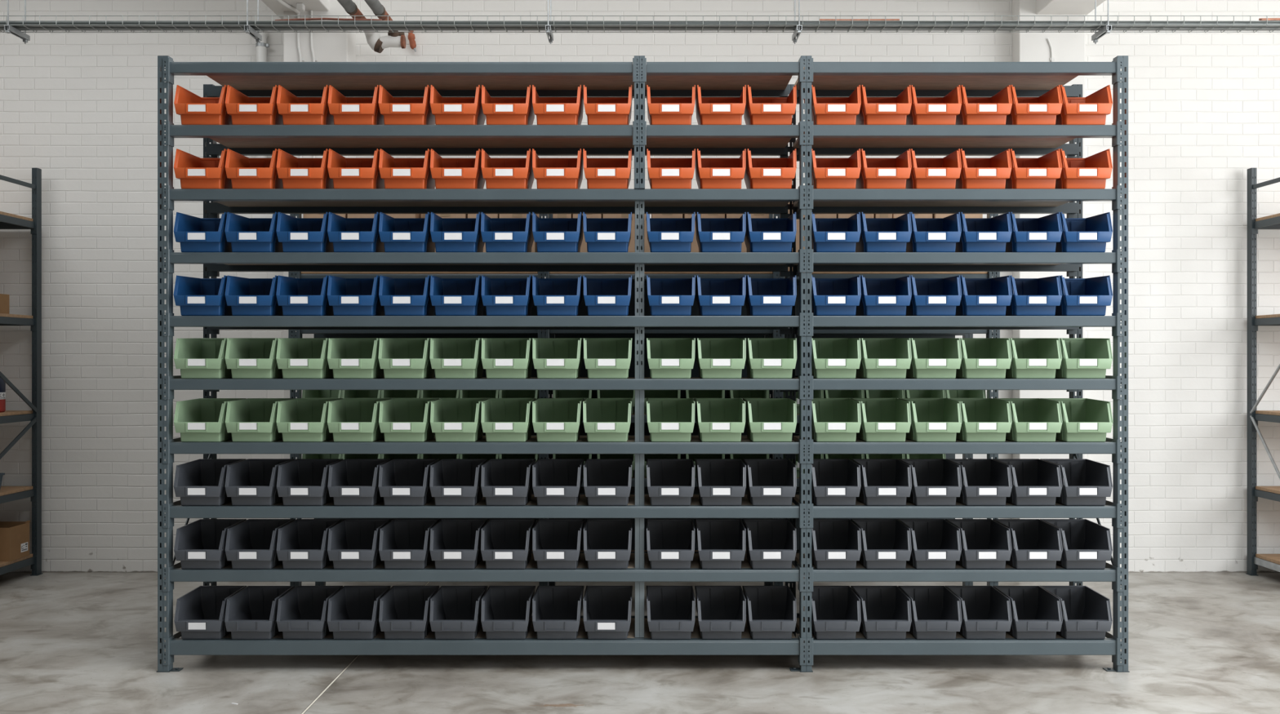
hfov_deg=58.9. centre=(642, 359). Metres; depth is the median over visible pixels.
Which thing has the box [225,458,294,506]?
storage bin
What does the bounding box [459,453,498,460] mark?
storage bin
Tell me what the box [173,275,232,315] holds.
storage bin
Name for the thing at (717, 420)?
storage bin
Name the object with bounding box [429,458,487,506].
storage bin
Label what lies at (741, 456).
storage bin
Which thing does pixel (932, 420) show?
storage bin
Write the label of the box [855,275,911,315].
storage bin
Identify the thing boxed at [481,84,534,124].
storage bin
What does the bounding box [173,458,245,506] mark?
storage bin
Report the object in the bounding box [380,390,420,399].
storage bin
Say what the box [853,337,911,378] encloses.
storage bin
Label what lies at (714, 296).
storage bin
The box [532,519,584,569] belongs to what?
storage bin
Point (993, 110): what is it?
storage bin
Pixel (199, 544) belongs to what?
storage bin
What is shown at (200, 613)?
storage bin
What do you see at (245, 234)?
storage bin
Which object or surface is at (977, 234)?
storage bin
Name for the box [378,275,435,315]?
storage bin
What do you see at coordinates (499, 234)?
storage bin
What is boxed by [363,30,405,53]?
pipe elbow
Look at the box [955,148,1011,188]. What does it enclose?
storage bin
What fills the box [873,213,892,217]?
cardboard box
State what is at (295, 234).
storage bin
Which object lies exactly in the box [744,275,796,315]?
storage bin
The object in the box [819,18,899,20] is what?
cable
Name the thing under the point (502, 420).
storage bin
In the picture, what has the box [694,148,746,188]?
storage bin
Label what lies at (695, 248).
cardboard box
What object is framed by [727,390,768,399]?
storage bin
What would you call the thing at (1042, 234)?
storage bin
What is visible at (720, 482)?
storage bin
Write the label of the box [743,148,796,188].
storage bin
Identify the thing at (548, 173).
storage bin
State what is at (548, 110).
storage bin
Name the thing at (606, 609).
storage bin
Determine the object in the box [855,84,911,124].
storage bin
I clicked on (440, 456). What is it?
storage bin
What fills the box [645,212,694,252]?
storage bin
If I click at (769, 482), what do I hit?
storage bin
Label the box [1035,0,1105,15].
ceiling beam
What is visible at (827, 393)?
storage bin
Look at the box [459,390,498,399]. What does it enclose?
storage bin
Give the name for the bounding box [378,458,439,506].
storage bin
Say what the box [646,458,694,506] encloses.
storage bin
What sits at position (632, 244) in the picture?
cardboard box
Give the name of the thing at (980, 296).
storage bin
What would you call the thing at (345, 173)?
storage bin
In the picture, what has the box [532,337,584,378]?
storage bin
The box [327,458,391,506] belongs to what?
storage bin
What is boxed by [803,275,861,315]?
storage bin
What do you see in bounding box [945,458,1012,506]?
storage bin
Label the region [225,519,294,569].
storage bin
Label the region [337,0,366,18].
pipe
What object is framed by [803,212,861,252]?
storage bin
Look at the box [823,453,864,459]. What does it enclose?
storage bin
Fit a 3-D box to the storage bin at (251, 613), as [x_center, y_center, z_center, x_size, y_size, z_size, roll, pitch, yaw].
[-1.592,1.056,4.720,0.198,0.170,0.286,0,0,0]
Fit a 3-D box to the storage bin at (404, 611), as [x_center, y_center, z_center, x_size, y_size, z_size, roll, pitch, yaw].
[-0.970,1.056,4.722,0.198,0.170,0.286,0,0,0]
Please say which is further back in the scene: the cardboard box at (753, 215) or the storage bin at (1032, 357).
the cardboard box at (753, 215)
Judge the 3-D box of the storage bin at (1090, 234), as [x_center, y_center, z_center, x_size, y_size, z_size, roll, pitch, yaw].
[1.804,-0.521,4.720,0.198,0.170,0.286,0,0,0]
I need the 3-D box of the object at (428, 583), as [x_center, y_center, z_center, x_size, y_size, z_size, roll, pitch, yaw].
[-1.216,1.269,1.673,0.011,0.002,10.145,0,0,0]
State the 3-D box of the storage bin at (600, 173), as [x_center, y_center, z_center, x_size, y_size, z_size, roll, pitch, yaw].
[-0.143,-0.779,4.722,0.198,0.170,0.286,0,0,0]
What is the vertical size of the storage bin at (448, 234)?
0.170 m
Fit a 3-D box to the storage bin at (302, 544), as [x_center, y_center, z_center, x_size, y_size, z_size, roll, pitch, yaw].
[-1.383,0.770,4.720,0.198,0.170,0.286,0,0,0]
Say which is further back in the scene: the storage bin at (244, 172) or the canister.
the canister
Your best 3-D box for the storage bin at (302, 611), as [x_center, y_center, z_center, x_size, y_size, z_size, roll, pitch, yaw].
[-1.383,1.056,4.721,0.198,0.170,0.286,0,0,0]
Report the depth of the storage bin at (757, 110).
4.61 m
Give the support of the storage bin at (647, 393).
on the shelving rack at (535, 334)
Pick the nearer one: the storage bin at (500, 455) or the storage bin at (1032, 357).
the storage bin at (1032, 357)
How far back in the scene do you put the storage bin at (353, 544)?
4.70 m
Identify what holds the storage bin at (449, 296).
on the shelving rack at (252, 79)
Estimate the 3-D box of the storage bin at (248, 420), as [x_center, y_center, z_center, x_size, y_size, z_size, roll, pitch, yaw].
[-1.591,0.252,4.721,0.198,0.170,0.286,0,0,0]
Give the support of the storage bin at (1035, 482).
on the shelving rack at (252, 79)
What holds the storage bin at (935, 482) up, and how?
on the shelving rack at (252, 79)
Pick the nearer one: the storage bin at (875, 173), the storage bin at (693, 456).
the storage bin at (875, 173)
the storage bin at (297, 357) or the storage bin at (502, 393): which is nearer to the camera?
the storage bin at (297, 357)
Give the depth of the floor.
4.62 m
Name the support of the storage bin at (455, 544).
on the shelving rack at (252, 79)
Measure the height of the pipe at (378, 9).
0.064 m
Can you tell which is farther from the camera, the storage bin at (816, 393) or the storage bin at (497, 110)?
the storage bin at (816, 393)
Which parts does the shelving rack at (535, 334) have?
upright post, upright post, panel, upright post, upright post, panel, upright post, upright post, panel, upright post, upright post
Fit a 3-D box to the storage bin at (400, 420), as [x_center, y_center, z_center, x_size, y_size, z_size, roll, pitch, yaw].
[-0.970,0.252,4.720,0.198,0.170,0.286,0,0,0]
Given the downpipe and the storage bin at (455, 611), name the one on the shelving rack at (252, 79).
the storage bin at (455, 611)
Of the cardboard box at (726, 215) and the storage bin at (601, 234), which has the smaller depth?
the storage bin at (601, 234)
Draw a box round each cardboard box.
[0,293,8,314]
[0,520,30,561]
[302,213,347,217]
[347,213,421,217]
[435,213,467,252]
[467,213,499,252]
[499,213,538,252]
[552,213,573,217]
[573,213,603,252]
[603,213,649,252]
[651,213,682,217]
[682,213,698,252]
[700,213,724,217]
[724,213,746,252]
[746,213,768,252]
[787,202,836,270]
[836,213,873,217]
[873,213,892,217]
[892,213,932,217]
[932,213,982,217]
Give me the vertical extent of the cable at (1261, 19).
0.015 m
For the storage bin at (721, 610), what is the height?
0.170 m
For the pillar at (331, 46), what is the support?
on the floor
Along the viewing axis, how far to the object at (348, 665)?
4.40 m
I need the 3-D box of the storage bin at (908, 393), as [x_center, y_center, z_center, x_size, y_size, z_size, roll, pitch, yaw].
[1.420,0.191,5.801,0.198,0.170,0.286,0,0,0]
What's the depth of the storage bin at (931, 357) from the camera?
4.62 m
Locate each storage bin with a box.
[173,84,232,124]
[173,148,231,188]
[173,212,231,252]
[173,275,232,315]
[173,337,239,378]
[173,398,246,442]
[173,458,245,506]
[173,519,246,569]
[173,586,246,639]
[224,212,283,252]
[224,586,293,639]
[225,84,283,124]
[225,148,283,188]
[225,275,283,315]
[225,337,289,378]
[225,398,294,442]
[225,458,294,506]
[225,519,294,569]
[275,212,333,252]
[275,275,333,315]
[275,337,337,378]
[275,398,342,442]
[276,84,333,124]
[276,148,333,188]
[276,458,343,506]
[276,519,342,569]
[276,586,342,639]
[302,390,342,398]
[302,453,342,458]
[327,148,384,188]
[327,212,384,252]
[327,275,385,315]
[327,337,387,378]
[327,398,391,442]
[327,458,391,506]
[327,519,391,569]
[327,586,391,639]
[328,84,384,124]
[341,390,381,399]
[341,453,381,459]
[377,337,437,378]
[378,84,435,124]
[378,148,435,188]
[378,212,435,252]
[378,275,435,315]
[378,398,439,442]
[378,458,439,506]
[378,519,439,569]
[378,586,439,639]
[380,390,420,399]
[381,453,420,459]
[420,390,459,399]
[420,453,459,460]
[429,337,486,378]
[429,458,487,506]
[429,519,487,569]
[429,586,487,639]
[430,84,485,124]
[430,148,485,188]
[430,212,484,252]
[430,275,484,315]
[430,398,488,442]
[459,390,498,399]
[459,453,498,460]
[480,148,534,188]
[480,212,533,252]
[480,398,535,442]
[480,458,536,506]
[480,519,535,569]
[480,586,535,639]
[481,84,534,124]
[481,275,533,315]
[481,337,535,378]
[498,390,542,399]
[498,453,538,462]
[532,84,583,124]
[532,148,583,188]
[532,212,583,252]
[532,275,583,315]
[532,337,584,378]
[532,398,584,442]
[532,458,584,506]
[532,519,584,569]
[532,586,583,639]
[552,390,593,399]
[552,453,593,477]
[582,148,631,188]
[582,212,631,252]
[582,398,631,442]
[582,586,632,639]
[583,84,632,124]
[583,275,632,315]
[583,337,632,378]
[583,458,632,506]
[583,519,632,569]
[597,390,635,414]
[597,453,635,477]
[644,390,680,414]
[644,453,680,477]
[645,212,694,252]
[646,84,695,124]
[646,148,695,188]
[646,275,695,315]
[646,337,695,378]
[646,398,694,442]
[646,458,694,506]
[646,519,694,569]
[646,586,695,639]
[684,390,724,414]
[684,453,724,477]
[693,398,745,442]
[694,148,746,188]
[694,212,746,252]
[694,458,746,506]
[694,519,746,569]
[694,586,746,639]
[695,84,746,124]
[695,275,746,315]
[695,337,746,378]
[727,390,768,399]
[727,453,768,461]
[742,337,796,378]
[742,398,796,442]
[742,458,796,506]
[742,519,796,569]
[742,586,796,639]
[743,84,796,124]
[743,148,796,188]
[744,212,796,252]
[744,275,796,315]
[779,387,823,414]
[779,448,823,477]
[803,84,861,124]
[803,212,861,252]
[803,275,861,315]
[803,398,861,442]
[803,458,861,506]
[803,586,861,639]
[804,148,861,188]
[804,337,861,378]
[804,519,861,569]
[823,390,864,398]
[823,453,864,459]
[850,398,911,442]
[850,458,911,506]
[850,519,911,569]
[850,586,911,639]
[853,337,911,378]
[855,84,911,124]
[855,148,911,188]
[855,212,911,252]
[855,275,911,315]
[864,390,905,399]
[864,453,905,459]
[897,458,961,506]
[897,519,961,569]
[897,586,962,639]
[898,398,962,442]
[902,337,961,378]
[904,390,946,398]
[904,453,946,459]
[905,148,961,188]
[905,212,961,252]
[905,275,961,315]
[906,84,961,124]
[945,390,986,398]
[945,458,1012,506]
[945,519,1012,569]
[945,586,1012,639]
[946,398,1012,442]
[950,337,1012,378]
[955,84,1012,124]
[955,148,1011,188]
[955,212,1012,252]
[955,275,1012,315]
[992,398,1062,442]
[992,458,1062,506]
[992,519,1062,569]
[992,586,1062,639]
[999,337,1062,378]
[1004,148,1062,188]
[1004,212,1062,252]
[1004,275,1062,315]
[1005,84,1062,124]
[1040,398,1113,442]
[1040,458,1112,506]
[1040,519,1112,569]
[1040,586,1112,639]
[1046,337,1112,378]
[1054,148,1112,188]
[1054,275,1112,315]
[1055,84,1112,124]
[1055,212,1112,252]
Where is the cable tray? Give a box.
[0,0,1279,44]
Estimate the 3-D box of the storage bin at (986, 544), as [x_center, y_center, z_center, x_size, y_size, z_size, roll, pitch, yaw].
[1.397,0.770,4.721,0.198,0.170,0.286,0,0,0]
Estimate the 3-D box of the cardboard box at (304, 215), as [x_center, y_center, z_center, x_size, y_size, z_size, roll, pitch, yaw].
[-1.591,-0.622,5.838,0.210,0.353,0.346,0,0,0]
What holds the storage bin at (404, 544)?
on the shelving rack at (252, 79)
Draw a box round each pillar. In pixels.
[283,0,355,519]
[1012,0,1084,519]
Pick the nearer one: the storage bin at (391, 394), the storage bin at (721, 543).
the storage bin at (721, 543)
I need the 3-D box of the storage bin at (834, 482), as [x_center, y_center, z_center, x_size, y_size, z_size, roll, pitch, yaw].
[0.788,0.512,4.722,0.198,0.170,0.286,0,0,0]
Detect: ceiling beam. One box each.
[261,0,328,18]
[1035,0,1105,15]
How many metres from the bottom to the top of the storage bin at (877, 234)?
0.170 m
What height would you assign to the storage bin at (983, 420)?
0.170 m
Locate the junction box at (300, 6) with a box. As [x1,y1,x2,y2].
[296,3,305,11]
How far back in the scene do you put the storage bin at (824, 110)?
4.61 m
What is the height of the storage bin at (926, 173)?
0.170 m
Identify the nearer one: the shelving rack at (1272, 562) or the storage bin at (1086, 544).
the storage bin at (1086, 544)
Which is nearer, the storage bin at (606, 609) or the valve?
the storage bin at (606, 609)
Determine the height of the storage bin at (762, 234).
0.170 m
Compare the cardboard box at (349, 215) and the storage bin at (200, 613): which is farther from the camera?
the cardboard box at (349, 215)
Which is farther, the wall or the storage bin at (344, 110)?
the wall
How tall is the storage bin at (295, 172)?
0.170 m
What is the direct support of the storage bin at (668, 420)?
on the shelving rack at (252, 79)
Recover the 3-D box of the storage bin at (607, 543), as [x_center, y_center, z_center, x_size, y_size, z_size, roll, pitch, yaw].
[-0.141,0.770,4.722,0.198,0.170,0.286,0,0,0]
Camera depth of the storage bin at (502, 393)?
5.93 m
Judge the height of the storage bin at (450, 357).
0.170 m
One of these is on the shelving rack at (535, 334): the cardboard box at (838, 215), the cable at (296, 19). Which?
the cardboard box at (838, 215)
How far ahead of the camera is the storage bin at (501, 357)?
4.63 m
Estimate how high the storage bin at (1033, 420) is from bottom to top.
0.170 m
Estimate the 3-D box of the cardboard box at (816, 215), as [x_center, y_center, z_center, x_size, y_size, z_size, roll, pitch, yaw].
[0.847,-0.622,5.839,0.248,0.353,0.343,0,0,0]
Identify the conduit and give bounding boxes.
[275,0,300,13]
[297,13,304,158]
[310,10,317,158]
[1046,38,1054,62]
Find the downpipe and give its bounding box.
[255,30,269,158]
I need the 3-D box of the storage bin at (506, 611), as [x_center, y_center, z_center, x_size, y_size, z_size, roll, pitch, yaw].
[-0.557,1.056,4.721,0.198,0.170,0.286,0,0,0]
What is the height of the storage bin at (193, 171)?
0.170 m
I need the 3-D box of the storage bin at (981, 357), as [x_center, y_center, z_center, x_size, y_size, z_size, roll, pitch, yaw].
[1.397,-0.007,4.720,0.198,0.170,0.286,0,0,0]
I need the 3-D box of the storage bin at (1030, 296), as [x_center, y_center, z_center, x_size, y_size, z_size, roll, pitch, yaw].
[1.600,-0.263,4.722,0.198,0.170,0.286,0,0,0]
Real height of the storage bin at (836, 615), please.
0.170 m
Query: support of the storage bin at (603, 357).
on the shelving rack at (252, 79)
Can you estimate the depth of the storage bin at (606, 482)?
4.85 m
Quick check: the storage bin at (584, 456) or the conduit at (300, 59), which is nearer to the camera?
the storage bin at (584, 456)
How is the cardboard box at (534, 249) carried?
on the shelving rack at (535, 334)
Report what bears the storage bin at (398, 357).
on the shelving rack at (252, 79)
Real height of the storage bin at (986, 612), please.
0.170 m
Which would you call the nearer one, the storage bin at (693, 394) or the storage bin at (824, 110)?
the storage bin at (824, 110)
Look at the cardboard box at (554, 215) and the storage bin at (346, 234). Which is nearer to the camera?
the storage bin at (346, 234)
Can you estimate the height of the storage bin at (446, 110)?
0.170 m
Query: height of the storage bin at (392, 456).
0.170 m
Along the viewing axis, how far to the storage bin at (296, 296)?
4.61 m
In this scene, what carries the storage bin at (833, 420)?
on the shelving rack at (252, 79)
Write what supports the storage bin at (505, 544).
on the shelving rack at (252, 79)
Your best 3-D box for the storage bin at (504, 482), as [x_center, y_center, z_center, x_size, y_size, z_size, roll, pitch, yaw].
[-0.556,0.512,4.722,0.198,0.170,0.286,0,0,0]
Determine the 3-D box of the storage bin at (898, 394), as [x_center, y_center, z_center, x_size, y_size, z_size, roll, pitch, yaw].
[1.216,0.191,5.801,0.198,0.170,0.286,0,0,0]
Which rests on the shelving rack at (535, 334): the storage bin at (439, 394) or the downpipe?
the storage bin at (439, 394)
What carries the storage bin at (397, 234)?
on the shelving rack at (252, 79)
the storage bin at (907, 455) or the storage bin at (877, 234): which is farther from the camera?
the storage bin at (907, 455)
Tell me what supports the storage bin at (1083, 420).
on the shelving rack at (252, 79)
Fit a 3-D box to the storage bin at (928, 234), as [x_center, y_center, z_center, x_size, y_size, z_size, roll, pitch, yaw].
[1.194,-0.521,4.722,0.198,0.170,0.286,0,0,0]
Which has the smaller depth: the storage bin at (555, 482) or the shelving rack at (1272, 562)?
the storage bin at (555, 482)
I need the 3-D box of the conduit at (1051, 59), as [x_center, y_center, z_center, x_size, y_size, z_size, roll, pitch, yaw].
[2.380,-1.453,6.611,0.046,0.842,0.015,0,0,0]
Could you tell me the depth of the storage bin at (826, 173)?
4.61 m
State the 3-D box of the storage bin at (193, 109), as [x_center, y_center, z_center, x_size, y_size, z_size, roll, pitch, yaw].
[-1.797,-1.039,4.721,0.198,0.170,0.286,0,0,0]
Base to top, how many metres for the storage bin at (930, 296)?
0.170 m
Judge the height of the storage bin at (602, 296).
0.170 m
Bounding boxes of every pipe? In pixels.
[0,21,1279,27]
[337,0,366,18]
[364,0,392,31]
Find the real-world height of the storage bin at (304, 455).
0.170 m
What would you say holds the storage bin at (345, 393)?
on the shelving rack at (535, 334)
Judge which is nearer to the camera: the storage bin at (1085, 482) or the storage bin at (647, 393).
the storage bin at (1085, 482)
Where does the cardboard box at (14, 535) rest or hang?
on the shelving rack at (7, 220)
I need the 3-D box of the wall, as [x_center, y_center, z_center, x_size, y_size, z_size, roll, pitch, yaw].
[0.050,-0.782,6.845,12.500,4.100,0.200,0,0,0]
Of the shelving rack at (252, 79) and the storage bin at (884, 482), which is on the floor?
the shelving rack at (252, 79)
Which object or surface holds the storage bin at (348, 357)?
on the shelving rack at (252, 79)
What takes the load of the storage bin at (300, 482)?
on the shelving rack at (252, 79)
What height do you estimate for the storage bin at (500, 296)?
0.170 m
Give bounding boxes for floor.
[0,573,1279,713]
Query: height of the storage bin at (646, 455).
0.170 m
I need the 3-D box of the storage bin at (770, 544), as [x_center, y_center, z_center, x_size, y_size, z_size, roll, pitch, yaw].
[0.527,0.770,4.721,0.198,0.170,0.286,0,0,0]
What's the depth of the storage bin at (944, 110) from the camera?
4.61 m
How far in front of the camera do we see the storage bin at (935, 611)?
4.74 m
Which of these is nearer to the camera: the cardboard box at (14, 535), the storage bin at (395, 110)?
the storage bin at (395, 110)
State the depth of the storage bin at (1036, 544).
4.68 m
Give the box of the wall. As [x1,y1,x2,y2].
[0,0,1279,573]
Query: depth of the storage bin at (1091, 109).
4.61 m
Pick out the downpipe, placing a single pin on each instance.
(261, 47)
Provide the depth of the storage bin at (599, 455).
5.93 m
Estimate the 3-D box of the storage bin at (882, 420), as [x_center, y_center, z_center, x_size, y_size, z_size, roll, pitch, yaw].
[0.991,0.252,4.722,0.198,0.170,0.286,0,0,0]
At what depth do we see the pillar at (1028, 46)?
6.62 m
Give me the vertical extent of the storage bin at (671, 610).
0.170 m
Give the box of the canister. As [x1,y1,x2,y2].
[0,377,5,413]
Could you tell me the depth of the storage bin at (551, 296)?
4.61 m
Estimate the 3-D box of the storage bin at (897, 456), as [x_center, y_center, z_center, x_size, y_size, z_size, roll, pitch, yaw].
[1.216,0.509,5.801,0.198,0.170,0.286,0,0,0]
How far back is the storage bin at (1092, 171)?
4.61 m
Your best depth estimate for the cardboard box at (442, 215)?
5.67 m
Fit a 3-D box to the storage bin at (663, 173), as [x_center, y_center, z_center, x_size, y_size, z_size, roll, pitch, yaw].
[0.117,-0.779,4.722,0.198,0.170,0.286,0,0,0]
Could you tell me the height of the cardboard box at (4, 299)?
0.113 m
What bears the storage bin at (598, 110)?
on the shelving rack at (252, 79)
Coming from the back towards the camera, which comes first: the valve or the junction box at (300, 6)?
the valve
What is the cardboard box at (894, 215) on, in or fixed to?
on the shelving rack at (535, 334)
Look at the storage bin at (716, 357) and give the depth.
4.62 m
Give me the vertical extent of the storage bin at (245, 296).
0.170 m
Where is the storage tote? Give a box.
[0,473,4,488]
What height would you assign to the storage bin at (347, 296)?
0.170 m
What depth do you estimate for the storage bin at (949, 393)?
5.93 m
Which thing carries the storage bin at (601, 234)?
on the shelving rack at (252, 79)
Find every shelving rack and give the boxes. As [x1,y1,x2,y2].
[0,168,43,576]
[156,55,1129,672]
[288,213,999,587]
[1245,168,1279,576]
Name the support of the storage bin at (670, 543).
on the shelving rack at (252, 79)
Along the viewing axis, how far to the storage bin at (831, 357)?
4.62 m
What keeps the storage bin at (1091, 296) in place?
on the shelving rack at (252, 79)
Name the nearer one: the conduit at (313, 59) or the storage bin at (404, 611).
the storage bin at (404, 611)
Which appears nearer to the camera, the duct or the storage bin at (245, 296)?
the storage bin at (245, 296)
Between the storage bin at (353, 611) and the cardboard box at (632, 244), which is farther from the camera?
the cardboard box at (632, 244)
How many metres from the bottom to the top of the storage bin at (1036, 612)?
0.170 m
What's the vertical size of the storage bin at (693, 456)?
0.170 m
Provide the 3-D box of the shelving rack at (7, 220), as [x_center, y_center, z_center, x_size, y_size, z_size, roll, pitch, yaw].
[-4.508,0.071,6.385,1.926,2.393,0.641,0,0,0]
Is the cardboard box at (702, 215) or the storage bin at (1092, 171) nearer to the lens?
the storage bin at (1092, 171)
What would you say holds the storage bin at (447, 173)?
on the shelving rack at (252, 79)
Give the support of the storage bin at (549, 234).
on the shelving rack at (252, 79)
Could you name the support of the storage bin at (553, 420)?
on the shelving rack at (252, 79)
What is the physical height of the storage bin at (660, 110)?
0.170 m
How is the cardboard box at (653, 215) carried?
on the shelving rack at (535, 334)
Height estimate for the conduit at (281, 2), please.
0.021 m
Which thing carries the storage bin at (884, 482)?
on the shelving rack at (252, 79)
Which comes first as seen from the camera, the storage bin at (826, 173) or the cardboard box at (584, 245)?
the storage bin at (826, 173)
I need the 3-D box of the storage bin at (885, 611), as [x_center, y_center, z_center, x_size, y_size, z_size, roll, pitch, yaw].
[0.992,1.056,4.721,0.198,0.170,0.286,0,0,0]
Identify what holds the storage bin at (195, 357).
on the shelving rack at (252, 79)
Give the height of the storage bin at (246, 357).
0.170 m
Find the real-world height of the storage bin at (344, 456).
0.170 m
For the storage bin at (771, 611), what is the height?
0.170 m
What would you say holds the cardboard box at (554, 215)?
on the shelving rack at (535, 334)
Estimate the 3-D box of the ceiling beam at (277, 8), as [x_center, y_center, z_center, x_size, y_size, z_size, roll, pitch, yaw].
[-1.975,-2.423,1.671,0.330,0.818,10.143,0,0,0]
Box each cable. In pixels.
[275,17,382,20]
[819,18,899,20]
[1260,17,1279,20]
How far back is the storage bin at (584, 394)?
5.93 m
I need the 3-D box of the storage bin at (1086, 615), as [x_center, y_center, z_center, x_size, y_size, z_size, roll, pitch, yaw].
[1.804,1.056,4.722,0.198,0.170,0.286,0,0,0]
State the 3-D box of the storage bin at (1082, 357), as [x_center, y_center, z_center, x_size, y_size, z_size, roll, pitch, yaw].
[1.804,-0.007,4.721,0.198,0.170,0.286,0,0,0]
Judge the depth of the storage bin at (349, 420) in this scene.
4.65 m
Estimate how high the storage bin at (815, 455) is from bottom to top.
0.170 m
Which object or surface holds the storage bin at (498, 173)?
on the shelving rack at (252, 79)
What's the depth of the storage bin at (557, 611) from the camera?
4.85 m
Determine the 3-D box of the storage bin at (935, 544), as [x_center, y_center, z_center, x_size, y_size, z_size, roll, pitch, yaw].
[1.193,0.770,4.720,0.198,0.170,0.286,0,0,0]
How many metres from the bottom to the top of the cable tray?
1.258 m
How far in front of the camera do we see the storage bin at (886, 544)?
4.71 m
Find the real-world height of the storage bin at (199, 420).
0.170 m
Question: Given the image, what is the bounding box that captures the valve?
[407,30,416,51]
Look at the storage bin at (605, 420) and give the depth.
4.74 m
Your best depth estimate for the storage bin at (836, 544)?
4.72 m
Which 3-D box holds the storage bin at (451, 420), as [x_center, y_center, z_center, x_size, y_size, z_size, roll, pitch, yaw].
[-0.762,0.252,4.721,0.198,0.170,0.286,0,0,0]
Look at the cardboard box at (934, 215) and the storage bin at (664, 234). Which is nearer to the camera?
the storage bin at (664, 234)
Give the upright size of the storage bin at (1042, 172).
0.170 m
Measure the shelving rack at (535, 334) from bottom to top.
2.190 m
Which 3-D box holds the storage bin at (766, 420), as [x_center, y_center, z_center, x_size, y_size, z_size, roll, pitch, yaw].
[0.528,0.252,4.721,0.198,0.170,0.286,0,0,0]
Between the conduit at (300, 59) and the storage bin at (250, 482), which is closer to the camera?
the storage bin at (250, 482)
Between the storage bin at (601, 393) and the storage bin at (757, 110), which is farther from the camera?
the storage bin at (601, 393)
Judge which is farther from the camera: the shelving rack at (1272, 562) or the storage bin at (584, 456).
the shelving rack at (1272, 562)
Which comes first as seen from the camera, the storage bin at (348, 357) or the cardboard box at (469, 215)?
the storage bin at (348, 357)
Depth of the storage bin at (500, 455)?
5.93 m
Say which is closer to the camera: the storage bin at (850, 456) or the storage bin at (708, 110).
the storage bin at (708, 110)
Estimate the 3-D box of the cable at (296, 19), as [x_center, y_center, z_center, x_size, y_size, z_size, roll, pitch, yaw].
[-1.530,-1.657,5.527,0.520,0.021,0.013,0,0,0]
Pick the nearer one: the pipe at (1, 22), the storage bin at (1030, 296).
the storage bin at (1030, 296)
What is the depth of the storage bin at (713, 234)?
4.61 m
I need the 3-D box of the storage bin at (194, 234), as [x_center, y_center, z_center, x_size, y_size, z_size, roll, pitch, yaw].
[-1.799,-0.521,4.721,0.198,0.170,0.286,0,0,0]
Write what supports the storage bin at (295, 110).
on the shelving rack at (252, 79)
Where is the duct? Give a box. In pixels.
[0,28,1279,30]
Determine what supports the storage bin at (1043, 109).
on the shelving rack at (252, 79)
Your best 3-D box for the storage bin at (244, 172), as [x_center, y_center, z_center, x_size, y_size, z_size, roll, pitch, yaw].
[-1.591,-0.779,4.720,0.198,0.170,0.286,0,0,0]
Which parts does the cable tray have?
threaded rod, threaded rod, threaded rod, threaded rod, threaded rod, threaded rod, threaded rod, threaded rod, threaded rod, threaded rod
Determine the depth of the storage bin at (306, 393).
5.93 m
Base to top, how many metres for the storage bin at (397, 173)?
0.170 m
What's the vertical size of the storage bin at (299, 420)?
0.170 m
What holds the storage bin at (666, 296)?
on the shelving rack at (252, 79)
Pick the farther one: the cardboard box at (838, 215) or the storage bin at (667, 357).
the cardboard box at (838, 215)
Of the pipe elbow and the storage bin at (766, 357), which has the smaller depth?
the storage bin at (766, 357)
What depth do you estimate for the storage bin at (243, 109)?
4.61 m

